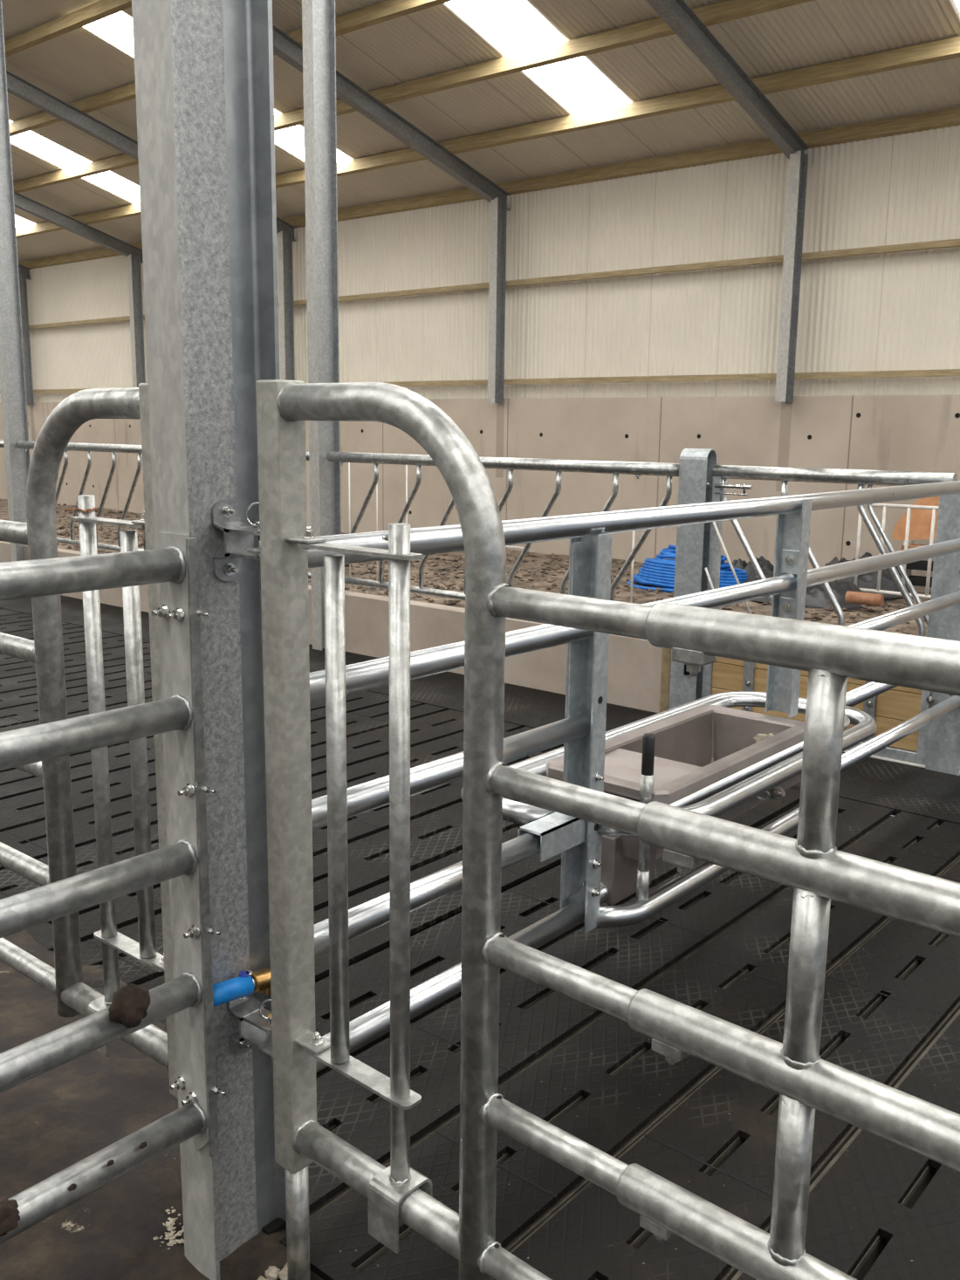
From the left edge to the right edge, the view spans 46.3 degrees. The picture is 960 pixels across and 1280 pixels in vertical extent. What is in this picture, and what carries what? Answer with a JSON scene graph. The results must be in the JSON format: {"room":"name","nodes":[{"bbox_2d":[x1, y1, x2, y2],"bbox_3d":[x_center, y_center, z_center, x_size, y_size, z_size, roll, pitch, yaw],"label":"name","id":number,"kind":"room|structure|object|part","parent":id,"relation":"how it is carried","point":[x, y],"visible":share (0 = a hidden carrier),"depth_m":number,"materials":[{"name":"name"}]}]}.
{"room":"cattle barn","nodes":[
{"label":"cattle barn","id":0,"kind":"room"},
{"bbox_2d":[0,540,662,712],"bbox_3d":[-7.605,-1.238,13.697,22.750,0.470,0.140,10,14,39],"label":"concrete wall","id":1,"kind":"structure","parent":0,"point":[634,665],"depth_m":7.39,"materials":[{"name":"concrete"}]},
{"bbox_2d":[629,531,635,602],"bbox_3d":[0.812,-0.404,6.701,0.244,0.650,0.014,10,14,39],"label":"rods","id":2,"kind":"object","parent":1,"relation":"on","point":[633,532],"visible":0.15,"depth_m":6.62,"materials":[{"name":"white metal"}]},
{"bbox_2d":[659,647,670,712],"bbox_3d":[1.109,0.221,6.485,0.060,0.510,0.150,10,14,39],"label":"wooden board","id":3,"kind":"object","parent":1,"relation":"attached to","point":[666,655],"visible":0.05,"depth_m":6.43,"materials":[{"name":"brown wood"}]},
{"bbox_2d":[0,499,930,635],"bbox_3d":[-2.499,-1.101,14.165,30.000,0.386,7.150,10,14,39],"label":"floor","id":4,"kind":"structure","parent":0,"point":[539,558],"depth_m":13.13,"materials":[{"name":"soil"}]},
{"bbox_2d":[55,503,930,636],"bbox_3d":[-3.481,-1.263,14.901,20.975,0.432,6.919,10,14,39],"label":"silage","id":5,"kind":"object","parent":4,"relation":"on","point":[816,616],"visible":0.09,"depth_m":13.03,"materials":[{"name":"soil"}]},
{"bbox_2d":[348,462,407,595],"bbox_3d":[-0.802,-0.790,8.786,0.642,1.190,0.012,10,14,39],"label":"rods","id":6,"kind":"object","parent":5,"relation":"on","point":[348,462],"visible":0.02,"depth_m":8.82,"materials":[{"name":"white metal"}]},
{"bbox_3d":[-1.043,-0.831,8.985,0.011,1.190,0.011,-5,12,-27],"label":"rod","id":7,"kind":"part","parent":6,"relation":"part of","materials":[{"name":"white metal"}]},
{"bbox_3d":[-0.806,-0.791,8.789,0.011,1.190,0.011,4,11,17],"label":"rod","id":8,"kind":"part","parent":6,"relation":"part of","materials":[{"name":"white metal"}]},
{"bbox_3d":[-0.561,-0.749,8.587,0.011,1.190,0.011,4,11,17],"label":"rod","id":9,"kind":"part","parent":6,"relation":"part of","materials":[{"name":"white metal"}]},
{"bbox_2d":[853,503,937,598],"bbox_3d":[4.464,-0.900,11.431,1.290,0.940,0.040,10,14,39],"label":"rack","id":10,"kind":"object","parent":5,"relation":"on","point":[908,507],"visible":0.42,"depth_m":11.51,"materials":[{"name":"white metal"}]},
{"bbox_3d":[4.459,-0.458,11.515,1.290,0.038,0.040,10,14,39],"label":"cross rail","id":11,"kind":"part","parent":10,"relation":"part of","materials":[{"name":"white metal"}]},
{"bbox_3d":[4.470,-1.343,11.347,1.290,0.038,0.040,10,14,39],"label":"cross rail","id":12,"kind":"part","parent":10,"relation":"part of","materials":[{"name":"white metal"}]},
{"bbox_2d":[505,545,529,549],"bbox_3d":[0.288,-1.320,15.751,1.000,0.030,0.032,9,14,38],"label":"pipe offcut","id":13,"kind":"object","parent":4,"relation":"on","point":[506,546],"visible":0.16,"depth_m":15.59,"materials":[{"name":"white plastic"}]},
{"bbox_2d":[627,544,748,592],"bbox_3d":[2.333,-0.796,12.470,1.129,0.518,1.468,-8,14,-38],"label":"coil","id":14,"kind":"object","parent":4,"relation":"on","point":[659,571],"visible":0.51,"depth_m":12.21,"materials":[{"name":"blue plastic"}]},
{"bbox_2d":[731,555,773,576],"bbox_3d":[3.169,-0.823,13.086,0.872,0.302,0.618,10,14,39],"label":"plastic sheet","id":15,"kind":"object","parent":4,"relation":"on","point":[765,565],"visible":0.37,"depth_m":12.99,"materials":[{"name":"grey plastic"}]},
{"bbox_2d":[740,570,887,611],"bbox_3d":[3.354,-0.584,11.774,1.585,0.295,1.019,10,14,39],"label":"plastic sheet","id":16,"kind":"object","parent":4,"relation":"on","point":[816,597],"visible":0.27,"depth_m":11.30,"materials":[{"name":"plastic"}]},
{"bbox_2d":[844,590,883,606],"bbox_3d":[3.768,-0.406,10.999,0.341,0.120,0.120,9,13,36],"label":"cardboard tube","id":17,"kind":"object","parent":16,"relation":"on","point":[867,598],"visible":1,"depth_m":10.95,"materials":[{"name":"orange cardboard"}]},
{"bbox_2d":[824,552,917,599],"bbox_3d":[4.164,-0.739,12.248,1.072,0.417,0.758,10,14,39],"label":"plastic sheet","id":18,"kind":"object","parent":4,"relation":"on","point":[868,580],"visible":0.24,"depth_m":11.95,"materials":[{"name":"black plastic"}]},
{"bbox_2d":[900,540,933,587],"bbox_3d":[4.840,-0.743,11.934,0.670,0.580,0.240,10,14,39],"label":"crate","id":19,"kind":"object","parent":4,"relation":"on","point":[921,565],"visible":0.31,"depth_m":11.96,"materials":[{"name":"black metal"}]},
{"bbox_3d":[4.611,-0.781,12.124,0.030,0.580,0.240,10,14,39],"label":"leg","id":20,"kind":"part","parent":19,"relation":"part of","materials":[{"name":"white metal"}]},
{"bbox_2d":[891,496,938,540],"bbox_3d":[4.708,-1.306,11.999,0.540,0.500,0.080,10,14,39],"label":"board","id":21,"kind":"object","parent":19,"relation":"on","point":[920,526],"visible":0.62,"depth_m":12.00,"materials":[{"name":"orange wood"}]},
{"bbox_2d":[0,595,959,1279],"bbox_3d":[-4.532,0.611,6.119,20.500,0.421,7.800,10,14,39],"label":"floor","id":22,"kind":"structure","parent":0,"point":[858,1201],"depth_m":2.98,"materials":[{"name":"rubber"}]},
{"bbox_2d":[0,0,30,561],"bbox_3d":[-4.436,-3.718,10.445,0.102,6.634,0.203,10,14,39],"label":"steel column","id":23,"kind":"structure","parent":22,"relation":"on","point":[12,374],"depth_m":10.61,"materials":[{"name":"grey metal"}]},
{"bbox_2d":[0,439,4,447],"bbox_3d":[-6.181,-1.749,12.292,4.370,0.935,0.072,10,14,39],"label":"barrier","id":24,"kind":"object","parent":23,"relation":"attached to","point":[1,441],"visible":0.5,"depth_m":10.92,"materials":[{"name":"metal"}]},
{"bbox_2d":[15,440,311,578],"bbox_3d":[-2.795,-1.175,9.494,4.270,0.935,0.072,10,14,39],"label":"barrier","id":25,"kind":"object","parent":23,"relation":"attached to","point":[114,448],"visible":0.24,"depth_m":9.93,"materials":[{"name":"metal"}]},
{"bbox_3d":[-2.789,-1.599,9.413,4.270,0.072,0.072,10,14,39],"label":"rail","id":26,"kind":"part","parent":25,"relation":"part of","materials":[{"name":"metal"}]},
{"bbox_3d":[-2.800,-0.741,9.576,4.270,0.052,0.052,10,14,39],"label":"rail","id":27,"kind":"part","parent":25,"relation":"part of","materials":[{"name":"silver metal"}]},
{"bbox_2d":[0,383,177,1098],"bbox_3d":[-1.439,0.231,2.896,2.375,1.710,0.084,10,14,39],"label":"gate","id":28,"kind":"object","parent":22,"relation":"on","point":[74,997],"visible":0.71,"depth_m":2.34,"materials":[{"name":"metal"}]},
{"bbox_3d":[-1.634,-0.341,2.960,1.848,0.051,0.051,10,14,39],"label":"rail","id":29,"kind":"part","parent":28,"relation":"part of","materials":[{"name":"metal"}]},
{"bbox_3d":[-1.637,-0.086,3.009,1.848,0.050,0.051,10,14,39],"label":"rail","id":30,"kind":"part","parent":28,"relation":"part of","materials":[{"name":"metal"}]},
{"bbox_3d":[-1.643,0.432,3.107,1.848,0.052,0.051,10,14,39],"label":"rail","id":31,"kind":"part","parent":28,"relation":"part of","materials":[{"name":"metal"}]},
{"bbox_3d":[-1.647,0.685,3.155,1.848,0.051,0.050,10,14,39],"label":"rail","id":32,"kind":"part","parent":28,"relation":"part of","materials":[{"name":"metal"}]},
{"bbox_3d":[-1.640,0.173,3.058,1.848,0.050,0.051,10,14,39],"label":"rail","id":33,"kind":"part","parent":28,"relation":"part of","materials":[{"name":"metal"}]},
{"bbox_2d":[64,506,97,513],"bbox_3d":[-0.797,-0.262,2.257,0.103,0.013,0.043,10,14,39],"label":"tie","id":34,"kind":"object","parent":28,"relation":"on","point":[87,510],"visible":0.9,"depth_m":2.24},
{"bbox_3d":[-0.720,-0.231,2.197,0.252,0.006,0.042,10,14,39],"label":"pivot plate","id":35,"kind":"part","parent":28,"relation":"part of","materials":[{"name":"metal"}]},
{"bbox_3d":[-0.771,0.833,2.432,0.422,0.063,0.065,10,14,39],"label":"rail","id":36,"kind":"part","parent":28,"relation":"part of","materials":[{"name":"silver metal"}]},
{"bbox_3d":[-0.731,0.652,2.365,0.252,0.006,0.042,10,14,39],"label":"pivot plate","id":37,"kind":"part","parent":28,"relation":"part of","materials":[{"name":"metal"}]},
{"bbox_3d":[-0.587,0.231,2.166,0.055,1.418,0.060,10,14,39],"label":"hinge post","id":38,"kind":"part","parent":28,"relation":"part of","materials":[{"name":"silver metal"}]},
{"bbox_2d":[153,1206,184,1249],"bbox_3d":[-0.510,1.227,2.180,0.908,0.023,0.165,7,12,30],"label":"concrete dust","id":39,"kind":"object","parent":22,"relation":"on","point":[169,1224],"visible":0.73,"depth_m":2.27,"materials":[{"name":"beige concrete"}]},
{"bbox_2d":[131,0,286,1279],"bbox_3d":[-0.403,-2.552,1.524,0.184,7.774,0.203,10,14,39],"label":"steel column","id":40,"kind":"structure","parent":22,"relation":"on","point":[203,69],"depth_m":1.97,"materials":[{"name":"metal"}]},
{"bbox_2d":[0,531,225,1244],"bbox_3d":[-1.162,0.530,1.270,0.114,1.173,2.028,10,14,39],"label":"barrier","id":41,"kind":"object","parent":40,"relation":"attached to","point":[174,564],"visible":1,"depth_m":1.91,"materials":[{"name":"metal"}]},
{"bbox_2d":[0,1197,20,1236],"bbox_3d":[-0.772,0.927,1.790,0.070,0.057,0.061,-6,13,-32],"label":"clod","id":42,"kind":"object","parent":41,"relation":"attached to","point":[10,1217],"visible":1,"depth_m":1.78,"materials":[{"name":"brown soil"}]},
{"bbox_2d":[68,1183,76,1191],"bbox_3d":[-0.685,0.920,1.886,0.008,0.012,0.016,10,14,39],"label":"clod","id":43,"kind":"object","parent":41,"relation":"on","point":[72,1187],"visible":1,"depth_m":1.88,"materials":[{"name":"brown soil"}]},
{"bbox_3d":[-1.164,0.006,1.162,0.066,0.064,2.007,10,14,39],"label":"rail","id":44,"kind":"part","parent":41,"relation":"part of","materials":[{"name":"silver metal"}]},
{"bbox_3d":[-1.166,0.261,1.211,0.064,0.064,2.008,10,14,39],"label":"rail","id":45,"kind":"part","parent":41,"relation":"part of","materials":[{"name":"silver metal"}]},
{"bbox_3d":[-1.169,0.523,1.260,0.064,0.064,2.008,10,14,39],"label":"rail","id":46,"kind":"part","parent":41,"relation":"part of","materials":[{"name":"silver metal"}]},
{"bbox_3d":[-1.172,0.775,1.308,0.065,0.064,2.008,10,14,39],"label":"rail","id":47,"kind":"part","parent":41,"relation":"part of","materials":[{"name":"silver metal"}]},
{"bbox_3d":[-1.175,1.031,1.356,0.065,0.066,2.007,10,14,39],"label":"rail","id":48,"kind":"part","parent":41,"relation":"part of","materials":[{"name":"silver metal"}]},
{"bbox_2d":[106,1159,114,1165],"bbox_3d":[-0.639,0.904,1.939,0.008,0.010,0.014,10,14,39],"label":"clod","id":49,"kind":"object","parent":41,"relation":"on","point":[110,1162],"visible":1,"depth_m":1.94,"materials":[{"name":"brown soil"}]},
{"bbox_2d":[108,983,150,1028],"bbox_3d":[-0.605,0.630,1.928,0.064,0.078,0.075,10,14,39],"label":"clod","id":50,"kind":"object","parent":41,"relation":"attached to","point":[130,1002],"visible":0.98,"depth_m":1.91,"materials":[{"name":"brown soil"}]},
{"bbox_2d":[138,1141,146,1148],"bbox_3d":[-0.597,0.895,1.987,0.008,0.011,0.016,10,14,39],"label":"clod","id":51,"kind":"object","parent":41,"relation":"on","point":[142,1145],"visible":1,"depth_m":1.99,"materials":[{"name":"brown soil"}]},
{"bbox_3d":[-0.530,0.394,2.022,0.080,1.173,0.007,10,14,39],"label":"plate","id":52,"kind":"part","parent":41,"relation":"part of","materials":[{"name":"silver metal"}]},
{"bbox_3d":[-0.493,0.398,1.999,0.005,1.160,0.018,10,14,39],"label":"clamp plate","id":53,"kind":"part","parent":41,"relation":"part of","materials":[{"name":"silver metal"}]},
{"bbox_3d":[-0.405,-0.170,1.967,0.130,0.148,0.060,10,14,39],"label":"bracket plate","id":54,"kind":"part","parent":40,"relation":"part of","materials":[{"name":"metal"}]},
{"bbox_2d":[212,967,271,1006],"bbox_3d":[-0.439,0.660,2.150,0.040,0.062,0.206,10,14,40],"label":"hose","id":55,"kind":"object","parent":40,"relation":"attached to","point":[248,982],"visible":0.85,"depth_m":2.12,"materials":[{"name":"plastic"}]},
{"bbox_3d":[-0.416,0.741,2.140,0.130,0.148,0.060,10,14,39],"label":"bracket plate","id":56,"kind":"part","parent":40,"relation":"part of","materials":[{"name":"metal"}]},
{"bbox_2d":[246,379,959,1279],"bbox_3d":[0.604,0.587,1.156,2.675,1.710,0.085,10,14,41],"label":"gate","id":57,"kind":"object","parent":40,"relation":"attached to","point":[811,865],"visible":1,"depth_m":1.58,"materials":[{"name":"metal"}]},
{"bbox_3d":[-0.333,0.274,1.956,0.055,1.418,0.060,10,14,41],"label":"hinge post","id":58,"kind":"part","parent":57,"relation":"part of","materials":[{"name":"silver metal"}]},
{"bbox_3d":[-0.191,-0.140,1.752,0.257,0.006,0.042,10,14,41],"label":"pivot plate","id":59,"kind":"part","parent":57,"relation":"part of","materials":[{"name":"metal"}]},
{"bbox_3d":[-0.202,0.743,1.920,0.257,0.006,0.042,10,14,41],"label":"pivot plate","id":60,"kind":"part","parent":57,"relation":"part of","materials":[{"name":"silver metal"}]},
{"bbox_3d":[-0.170,0.937,1.925,0.422,0.063,0.063,10,14,41],"label":"rail","id":61,"kind":"part","parent":57,"relation":"part of","materials":[{"name":"silver metal"}]},
{"bbox_3d":[0.120,0.989,1.670,0.336,0.050,0.051,10,14,41],"label":"rail","id":62,"kind":"part","parent":57,"relation":"part of","materials":[{"name":"metal"}]},
{"bbox_3d":[0.123,0.736,1.622,0.336,0.050,0.050,10,14,41],"label":"rail","id":63,"kind":"part","parent":57,"relation":"part of","materials":[{"name":"silver metal"}]},
{"bbox_3d":[0.127,0.477,1.573,0.336,0.051,0.051,10,14,41],"label":"rail","id":64,"kind":"part","parent":57,"relation":"part of","materials":[{"name":"silver metal"}]},
{"bbox_3d":[0.130,0.219,1.524,0.336,0.052,0.050,10,14,41],"label":"rail","id":65,"kind":"part","parent":57,"relation":"part of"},
{"bbox_3d":[0.133,-0.036,1.476,0.336,0.050,0.050,10,14,41],"label":"rail","id":66,"kind":"part","parent":57,"relation":"part of","materials":[{"name":"silver metal"}]},
{"bbox_2d":[257,1275,268,1279],"bbox_3d":[-0.411,1.232,2.130,0.046,0.036,0.046,3,11,11],"label":"crumb","id":67,"kind":"object","parent":22,"relation":"on","point":[260,1277],"visible":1,"depth_m":2.14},
{"bbox_2d":[265,1266,280,1279],"bbox_3d":[-0.401,1.227,2.172,0.031,0.020,0.031,10,14,39],"label":"crumb","id":68,"kind":"object","parent":22,"relation":"on","point":[271,1273],"visible":0.97,"depth_m":2.17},
{"bbox_2d":[277,1262,287,1279],"bbox_3d":[-0.361,1.225,2.166,0.055,0.044,0.052,5,12,23],"label":"crumb","id":69,"kind":"object","parent":22,"relation":"on","point":[283,1274],"visible":0.32,"depth_m":2.15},
{"bbox_2d":[301,0,341,650],"bbox_3d":[-1.088,-3.151,7.678,0.102,6.634,0.203,10,14,39],"label":"steel column","id":70,"kind":"structure","parent":22,"relation":"on","point":[318,16],"depth_m":7.77,"materials":[{"name":"grey metal"}]},
{"bbox_2d":[0,630,959,1197],"bbox_3d":[-3.590,0.245,7.144,20.222,0.001,2.555,10,14,39],"label":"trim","id":71,"kind":"structure","parent":22,"relation":"on","point":[438,1132],"depth_m":3.33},
{"bbox_2d":[668,448,717,709],"bbox_3d":[1.165,-0.267,6.219,0.165,1.568,0.165,10,14,39],"label":"post","id":72,"kind":"object","parent":22,"relation":"on","point":[696,465],"visible":0.62,"depth_m":6.15,"materials":[{"name":"metal"}]},
{"bbox_2d":[326,451,679,601],"bbox_3d":[0.026,-0.697,7.163,2.870,0.935,0.072,10,14,39],"label":"barrier","id":73,"kind":"object","parent":72,"relation":"attached to","point":[669,470],"visible":0.73,"depth_m":6.96,"materials":[{"name":"metal"}]},
{"bbox_3d":[0.021,-0.263,7.245,2.870,0.052,0.052,10,14,39],"label":"rail","id":74,"kind":"part","parent":73,"relation":"part of","materials":[{"name":"metal"}]},
{"bbox_3d":[0.031,-1.121,7.082,2.870,0.072,0.072,10,14,39],"label":"rail","id":75,"kind":"part","parent":73,"relation":"part of","materials":[{"name":"silver metal"}]},
{"bbox_2d":[842,749,959,774],"bbox_3d":[1.959,0.594,5.778,1.750,0.062,0.140,10,14,39],"label":"trim","id":76,"kind":"structure","parent":22,"relation":"on","point":[846,750],"depth_m":5.59,"materials":[{"name":"white metal"}]},
{"bbox_2d":[924,493,959,775],"bbox_3d":[2.262,-0.017,5.345,0.179,1.431,0.146,10,14,39],"label":"gate post","id":77,"kind":"object","parent":22,"relation":"on","point":[942,755],"visible":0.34,"depth_m":5.36,"materials":[{"name":"metal"}]},
{"bbox_2d":[307,480,959,1073],"bbox_3d":[1.115,0.046,3.878,0.117,1.097,4.540,10,14,39],"label":"fence","id":78,"kind":"object","parent":77,"relation":"attached to","point":[582,730],"visible":0.8,"depth_m":2.85,"materials":[{"name":"metal"}]},
{"bbox_3d":[-0.107,0.556,2.518,0.058,0.058,0.780,10,14,39],"label":"rail","id":79,"kind":"part","parent":78,"relation":"part of","materials":[{"name":"silver metal"}]},
{"bbox_3d":[-0.049,0.794,2.637,0.058,0.058,0.970,10,14,39],"label":"rail","id":80,"kind":"part","parent":78,"relation":"part of","materials":[{"name":"silver metal"}]},
{"bbox_3d":[-0.047,0.285,2.534,0.058,0.058,0.955,10,14,39],"label":"rail","id":81,"kind":"part","parent":78,"relation":"part of","materials":[{"name":"silver metal"}]},
{"bbox_2d":[517,811,586,862],"bbox_3d":[0.185,0.495,2.861,0.076,0.073,0.190,10,14,39],"label":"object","id":82,"kind":"object","parent":78,"relation":"attached to","point":[553,833],"depth_m":2.83,"materials":[{"name":"silver metal"}]},
{"bbox_3d":[0.267,0.246,2.906,0.100,1.047,0.060,10,14,39],"label":"fence post","id":83,"kind":"part","parent":78,"relation":"part of","materials":[{"name":"silver metal"}]},
{"bbox_3d":[1.115,-0.465,3.786,0.058,0.058,4.540,10,14,39],"label":"rail","id":84,"kind":"part","parent":78,"relation":"part of","materials":[{"name":"silver metal"}]},
{"bbox_3d":[1.111,-0.209,3.835,0.058,0.058,4.540,10,14,39],"label":"rail","id":85,"kind":"part","parent":78,"relation":"part of","materials":[{"name":"silver metal"}]},
{"bbox_2d":[546,705,804,905],"bbox_3d":[0.666,0.501,3.489,0.470,0.368,0.977,10,14,39],"label":"trough","id":86,"kind":"object","parent":78,"relation":"attached to","point":[696,749],"visible":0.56,"depth_m":3.43,"materials":[{"name":"grey concrete"}]},
{"bbox_2d":[636,732,655,900],"bbox_3d":[0.447,0.487,3.028,0.037,0.482,0.037,10,14,39],"label":"lever","id":87,"kind":"object","parent":86,"relation":"attached to","point":[648,739],"visible":0.77,"depth_m":3.00,"materials":[{"name":"metal"}]},
{"bbox_3d":[0.446,0.540,3.038,0.032,0.375,0.033,10,14,39],"label":"rod","id":88,"kind":"part","parent":87,"relation":"part of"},
{"bbox_2d":[460,691,876,928],"bbox_3d":[0.693,0.495,3.615,0.648,0.330,1.718,10,14,39],"label":"guard","id":89,"kind":"object","parent":86,"relation":"attached to","point":[719,804],"visible":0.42,"depth_m":3.27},
{"bbox_3d":[0.894,0.476,3.469,0.097,0.041,0.034,-3,11,-17],"label":"chain","id":90,"kind":"part","parent":86,"relation":"part of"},
{"bbox_3d":[1.026,-0.107,3.753,0.100,0.728,0.060,10,14,39],"label":"fence post","id":91,"kind":"part","parent":78,"relation":"part of","materials":[{"name":"silver metal"}]},
{"bbox_3d":[1.940,0.117,4.904,0.058,0.058,1.950,10,14,39],"label":"rail","id":92,"kind":"part","parent":78,"relation":"part of","materials":[{"name":"metal"}]},
{"bbox_3d":[1.873,0.373,4.875,0.058,0.058,2.150,10,14,39],"label":"rail","id":93,"kind":"part","parent":78,"relation":"part of","materials":[{"name":"silver metal"}]},
{"bbox_3d":[1.817,-0.115,4.709,0.058,0.058,2.340,10,14,39],"label":"rail","id":94,"kind":"part","parent":78,"relation":"part of","materials":[{"name":"metal"}]},
{"bbox_2d":[701,465,957,765],"bbox_3d":[1.730,-0.159,5.778,1.256,1.434,0.103,10,14,39],"label":"barrier","id":95,"kind":"object","parent":77,"relation":"attached to","point":[889,708],"visible":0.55,"depth_m":5.65,"materials":[{"name":"metal"}]},
{"bbox_3d":[1.272,-0.258,6.094,0.133,0.266,0.014,10,14,39],"label":"drop rod","id":96,"kind":"part","parent":95,"relation":"part of","materials":[{"name":"white metal"}]},
{"bbox_3d":[1.343,-0.403,6.007,0.312,0.586,0.014,10,14,39],"label":"drop rod","id":97,"kind":"part","parent":95,"relation":"part of","materials":[{"name":"white metal"}]},
{"bbox_3d":[1.751,-0.829,5.661,1.250,0.072,0.072,10,14,39],"label":"rail","id":98,"kind":"part","parent":95,"relation":"part of","materials":[{"name":"metal"}]},
{"bbox_2d":[0,105,959,402],"bbox_3d":[0.665,-4.928,15.624,48.000,3.300,0.017,10,14,39],"label":"wall","id":99,"kind":"structure","parent":0,"point":[893,311],"depth_m":14.41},
{"bbox_2d":[18,264,34,405],"bbox_3d":[-13.693,-7.300,18.995,0.190,6.252,12.900,10,14,39],"label":"frame","id":100,"kind":"object","parent":99,"relation":"attached to","point":[23,272],"visible":0.62,"depth_m":23.93,"materials":[{"name":"metal"}]},
{"bbox_2d":[13,191,145,387],"bbox_3d":[-10.467,-6.753,16.329,0.190,6.252,12.900,10,14,39],"label":"frame","id":101,"kind":"object","parent":99,"relation":"attached to","point":[133,254],"visible":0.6,"depth_m":20.99,"materials":[{"name":"metal"}]},
{"bbox_3d":[-6.501,-5.860,21.264,0.130,2.750,0.200,10,14,39],"label":"wall post","id":102,"kind":"part","parent":101,"relation":"part of","materials":[{"name":"metal"}]},
{"bbox_2d":[6,69,296,380],"bbox_3d":[-7.165,-6.193,13.600,0.190,6.252,12.900,10,14,39],"label":"frame","id":103,"kind":"object","parent":99,"relation":"attached to","point":[17,86],"visible":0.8,"depth_m":16.07,"materials":[{"name":"metal"}]},
{"bbox_3d":[-3.199,-5.301,18.535,0.130,2.750,0.200,10,14,39],"label":"wall post","id":104,"kind":"part","parent":103,"relation":"part of","materials":[{"name":"metal"}]},
{"bbox_2d":[272,24,510,403],"bbox_3d":[-3.726,-5.610,10.758,0.190,6.252,12.900,10,14,39],"label":"frame","id":105,"kind":"object","parent":99,"relation":"attached to","point":[285,47],"visible":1,"depth_m":14.95,"materials":[{"name":"metal"}]},
{"bbox_3d":[0.241,-4.718,15.693,0.130,2.750,0.200,10,14,39],"label":"wall post","id":106,"kind":"part","parent":105,"relation":"part of","materials":[{"name":"metal"}]},
{"bbox_2d":[0,369,959,393],"bbox_3d":[0.576,-3.636,15.783,47.800,0.070,0.075,10,14,39],"label":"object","id":107,"kind":"object","parent":99,"relation":"attached to","point":[944,373],"depth_m":14.09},
{"bbox_2d":[28,238,959,328],"bbox_3d":[0.593,-4.952,15.532,47.800,0.070,0.075,10,14,39],"label":"beam","id":108,"kind":"structure","parent":99,"relation":"attached to","point":[951,242],"depth_m":14.28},
{"bbox_2d":[645,0,808,402],"bbox_3d":[-0.378,-5.043,7.991,0.190,6.252,12.900,10,14,39],"label":"frame","id":109,"kind":"object","parent":99,"relation":"attached to","point":[677,14],"visible":1,"depth_m":12.55,"materials":[{"name":"metal"}]},
{"bbox_3d":[3.589,-4.150,12.926,0.130,2.750,0.200,10,14,39],"label":"wall post","id":110,"kind":"part","parent":109,"relation":"part of","materials":[{"name":"metal"}]},
{"bbox_2d":[0,394,959,592],"bbox_3d":[0.580,-2.275,16.066,48.000,2.320,0.103,10,14,39],"label":"wall","id":111,"kind":"structure","parent":0,"point":[893,433],"depth_m":14.76,"materials":[{"name":"concrete"}]},
{"bbox_2d":[1,0,959,261],"bbox_3d":[-7.582,-6.243,5.376,48.000,3.488,26.200,10,14,39],"label":"ceiling","id":112,"kind":"structure","parent":0,"point":[77,65],"depth_m":13.11,"materials":[{"name":"grey metal"}]},
{"bbox_2d":[14,214,35,227],"bbox_3d":[-9.956,-8.206,20.022,0.900,1.037,3.850,10,14,39],"label":"window","id":113,"kind":"structure","parent":112,"relation":"attached to","point":[20,222],"depth_m":21.37,"materials":[{"name":"white"}]},
{"bbox_2d":[4,0,131,57],"bbox_3d":[-2.572,-6.867,11.310,47.800,0.179,0.115,10,14,39],"label":"roof purlin","id":114,"kind":"structure","parent":112,"relation":"attached to","point":[102,9],"depth_m":13.17,"materials":[{"name":"brown wood"}]},
{"bbox_2d":[9,120,140,203],"bbox_3d":[-6.837,-7.677,17.445,0.900,1.036,3.850,10,14,39],"label":"window","id":115,"kind":"structure","parent":112,"relation":"attached to","point":[30,141],"depth_m":17.85,"materials":[{"name":"white"}]},
{"bbox_2d":[83,11,352,162],"bbox_3d":[-3.321,-7.081,14.539,0.900,1.037,3.850,10,14,39],"label":"window","id":116,"kind":"structure","parent":112,"relation":"attached to","point":[116,29],"depth_m":13.67,"materials":[{"name":"white"}]},
{"bbox_2d":[9,0,452,136],"bbox_3d":[-1.738,-6.704,12.352,47.800,0.179,0.115,10,14,39],"label":"roof purlin","id":117,"kind":"structure","parent":112,"relation":"attached to","point":[388,10],"depth_m":12.16,"materials":[{"name":"brown wood"}]},
{"bbox_2d":[13,0,814,192],"bbox_3d":[-0.917,-6.544,13.379,47.800,0.179,0.115,10,14,39],"label":"roof purlin","id":118,"kind":"structure","parent":112,"relation":"attached to","point":[726,10],"depth_m":12.28,"materials":[{"name":"brown wood"}]},
{"bbox_2d":[15,35,959,238],"bbox_3d":[-0.096,-6.384,14.405,47.800,0.179,0.115,10,14,39],"label":"roof purlin","id":119,"kind":"structure","parent":112,"relation":"attached to","point":[948,48],"depth_m":12.84,"materials":[{"name":"brown wood"}]},
{"bbox_2d":[18,106,959,269],"bbox_3d":[0.673,-6.234,15.367,47.800,0.179,0.115,10,14,39],"label":"roof purlin","id":120,"kind":"structure","parent":112,"relation":"attached to","point":[945,118],"depth_m":14.21,"materials":[{"name":"brown wood"}]},
{"bbox_2d":[444,0,631,114],"bbox_3d":[0.202,-6.484,11.627,0.900,1.037,3.850,10,14,39],"label":"skylight","id":121,"kind":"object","parent":112,"relation":"attached to","point":[513,27],"depth_m":12.16,"materials":[{"name":"white"}]},
{"bbox_2d":[953,0,959,11],"bbox_3d":[3.703,-5.890,8.734,0.900,1.036,3.850,10,14,39],"label":"window","id":122,"kind":"structure","parent":112,"relation":"attached to","point":[957,2],"depth_m":10.16,"materials":[{"name":"white"}]}
]}

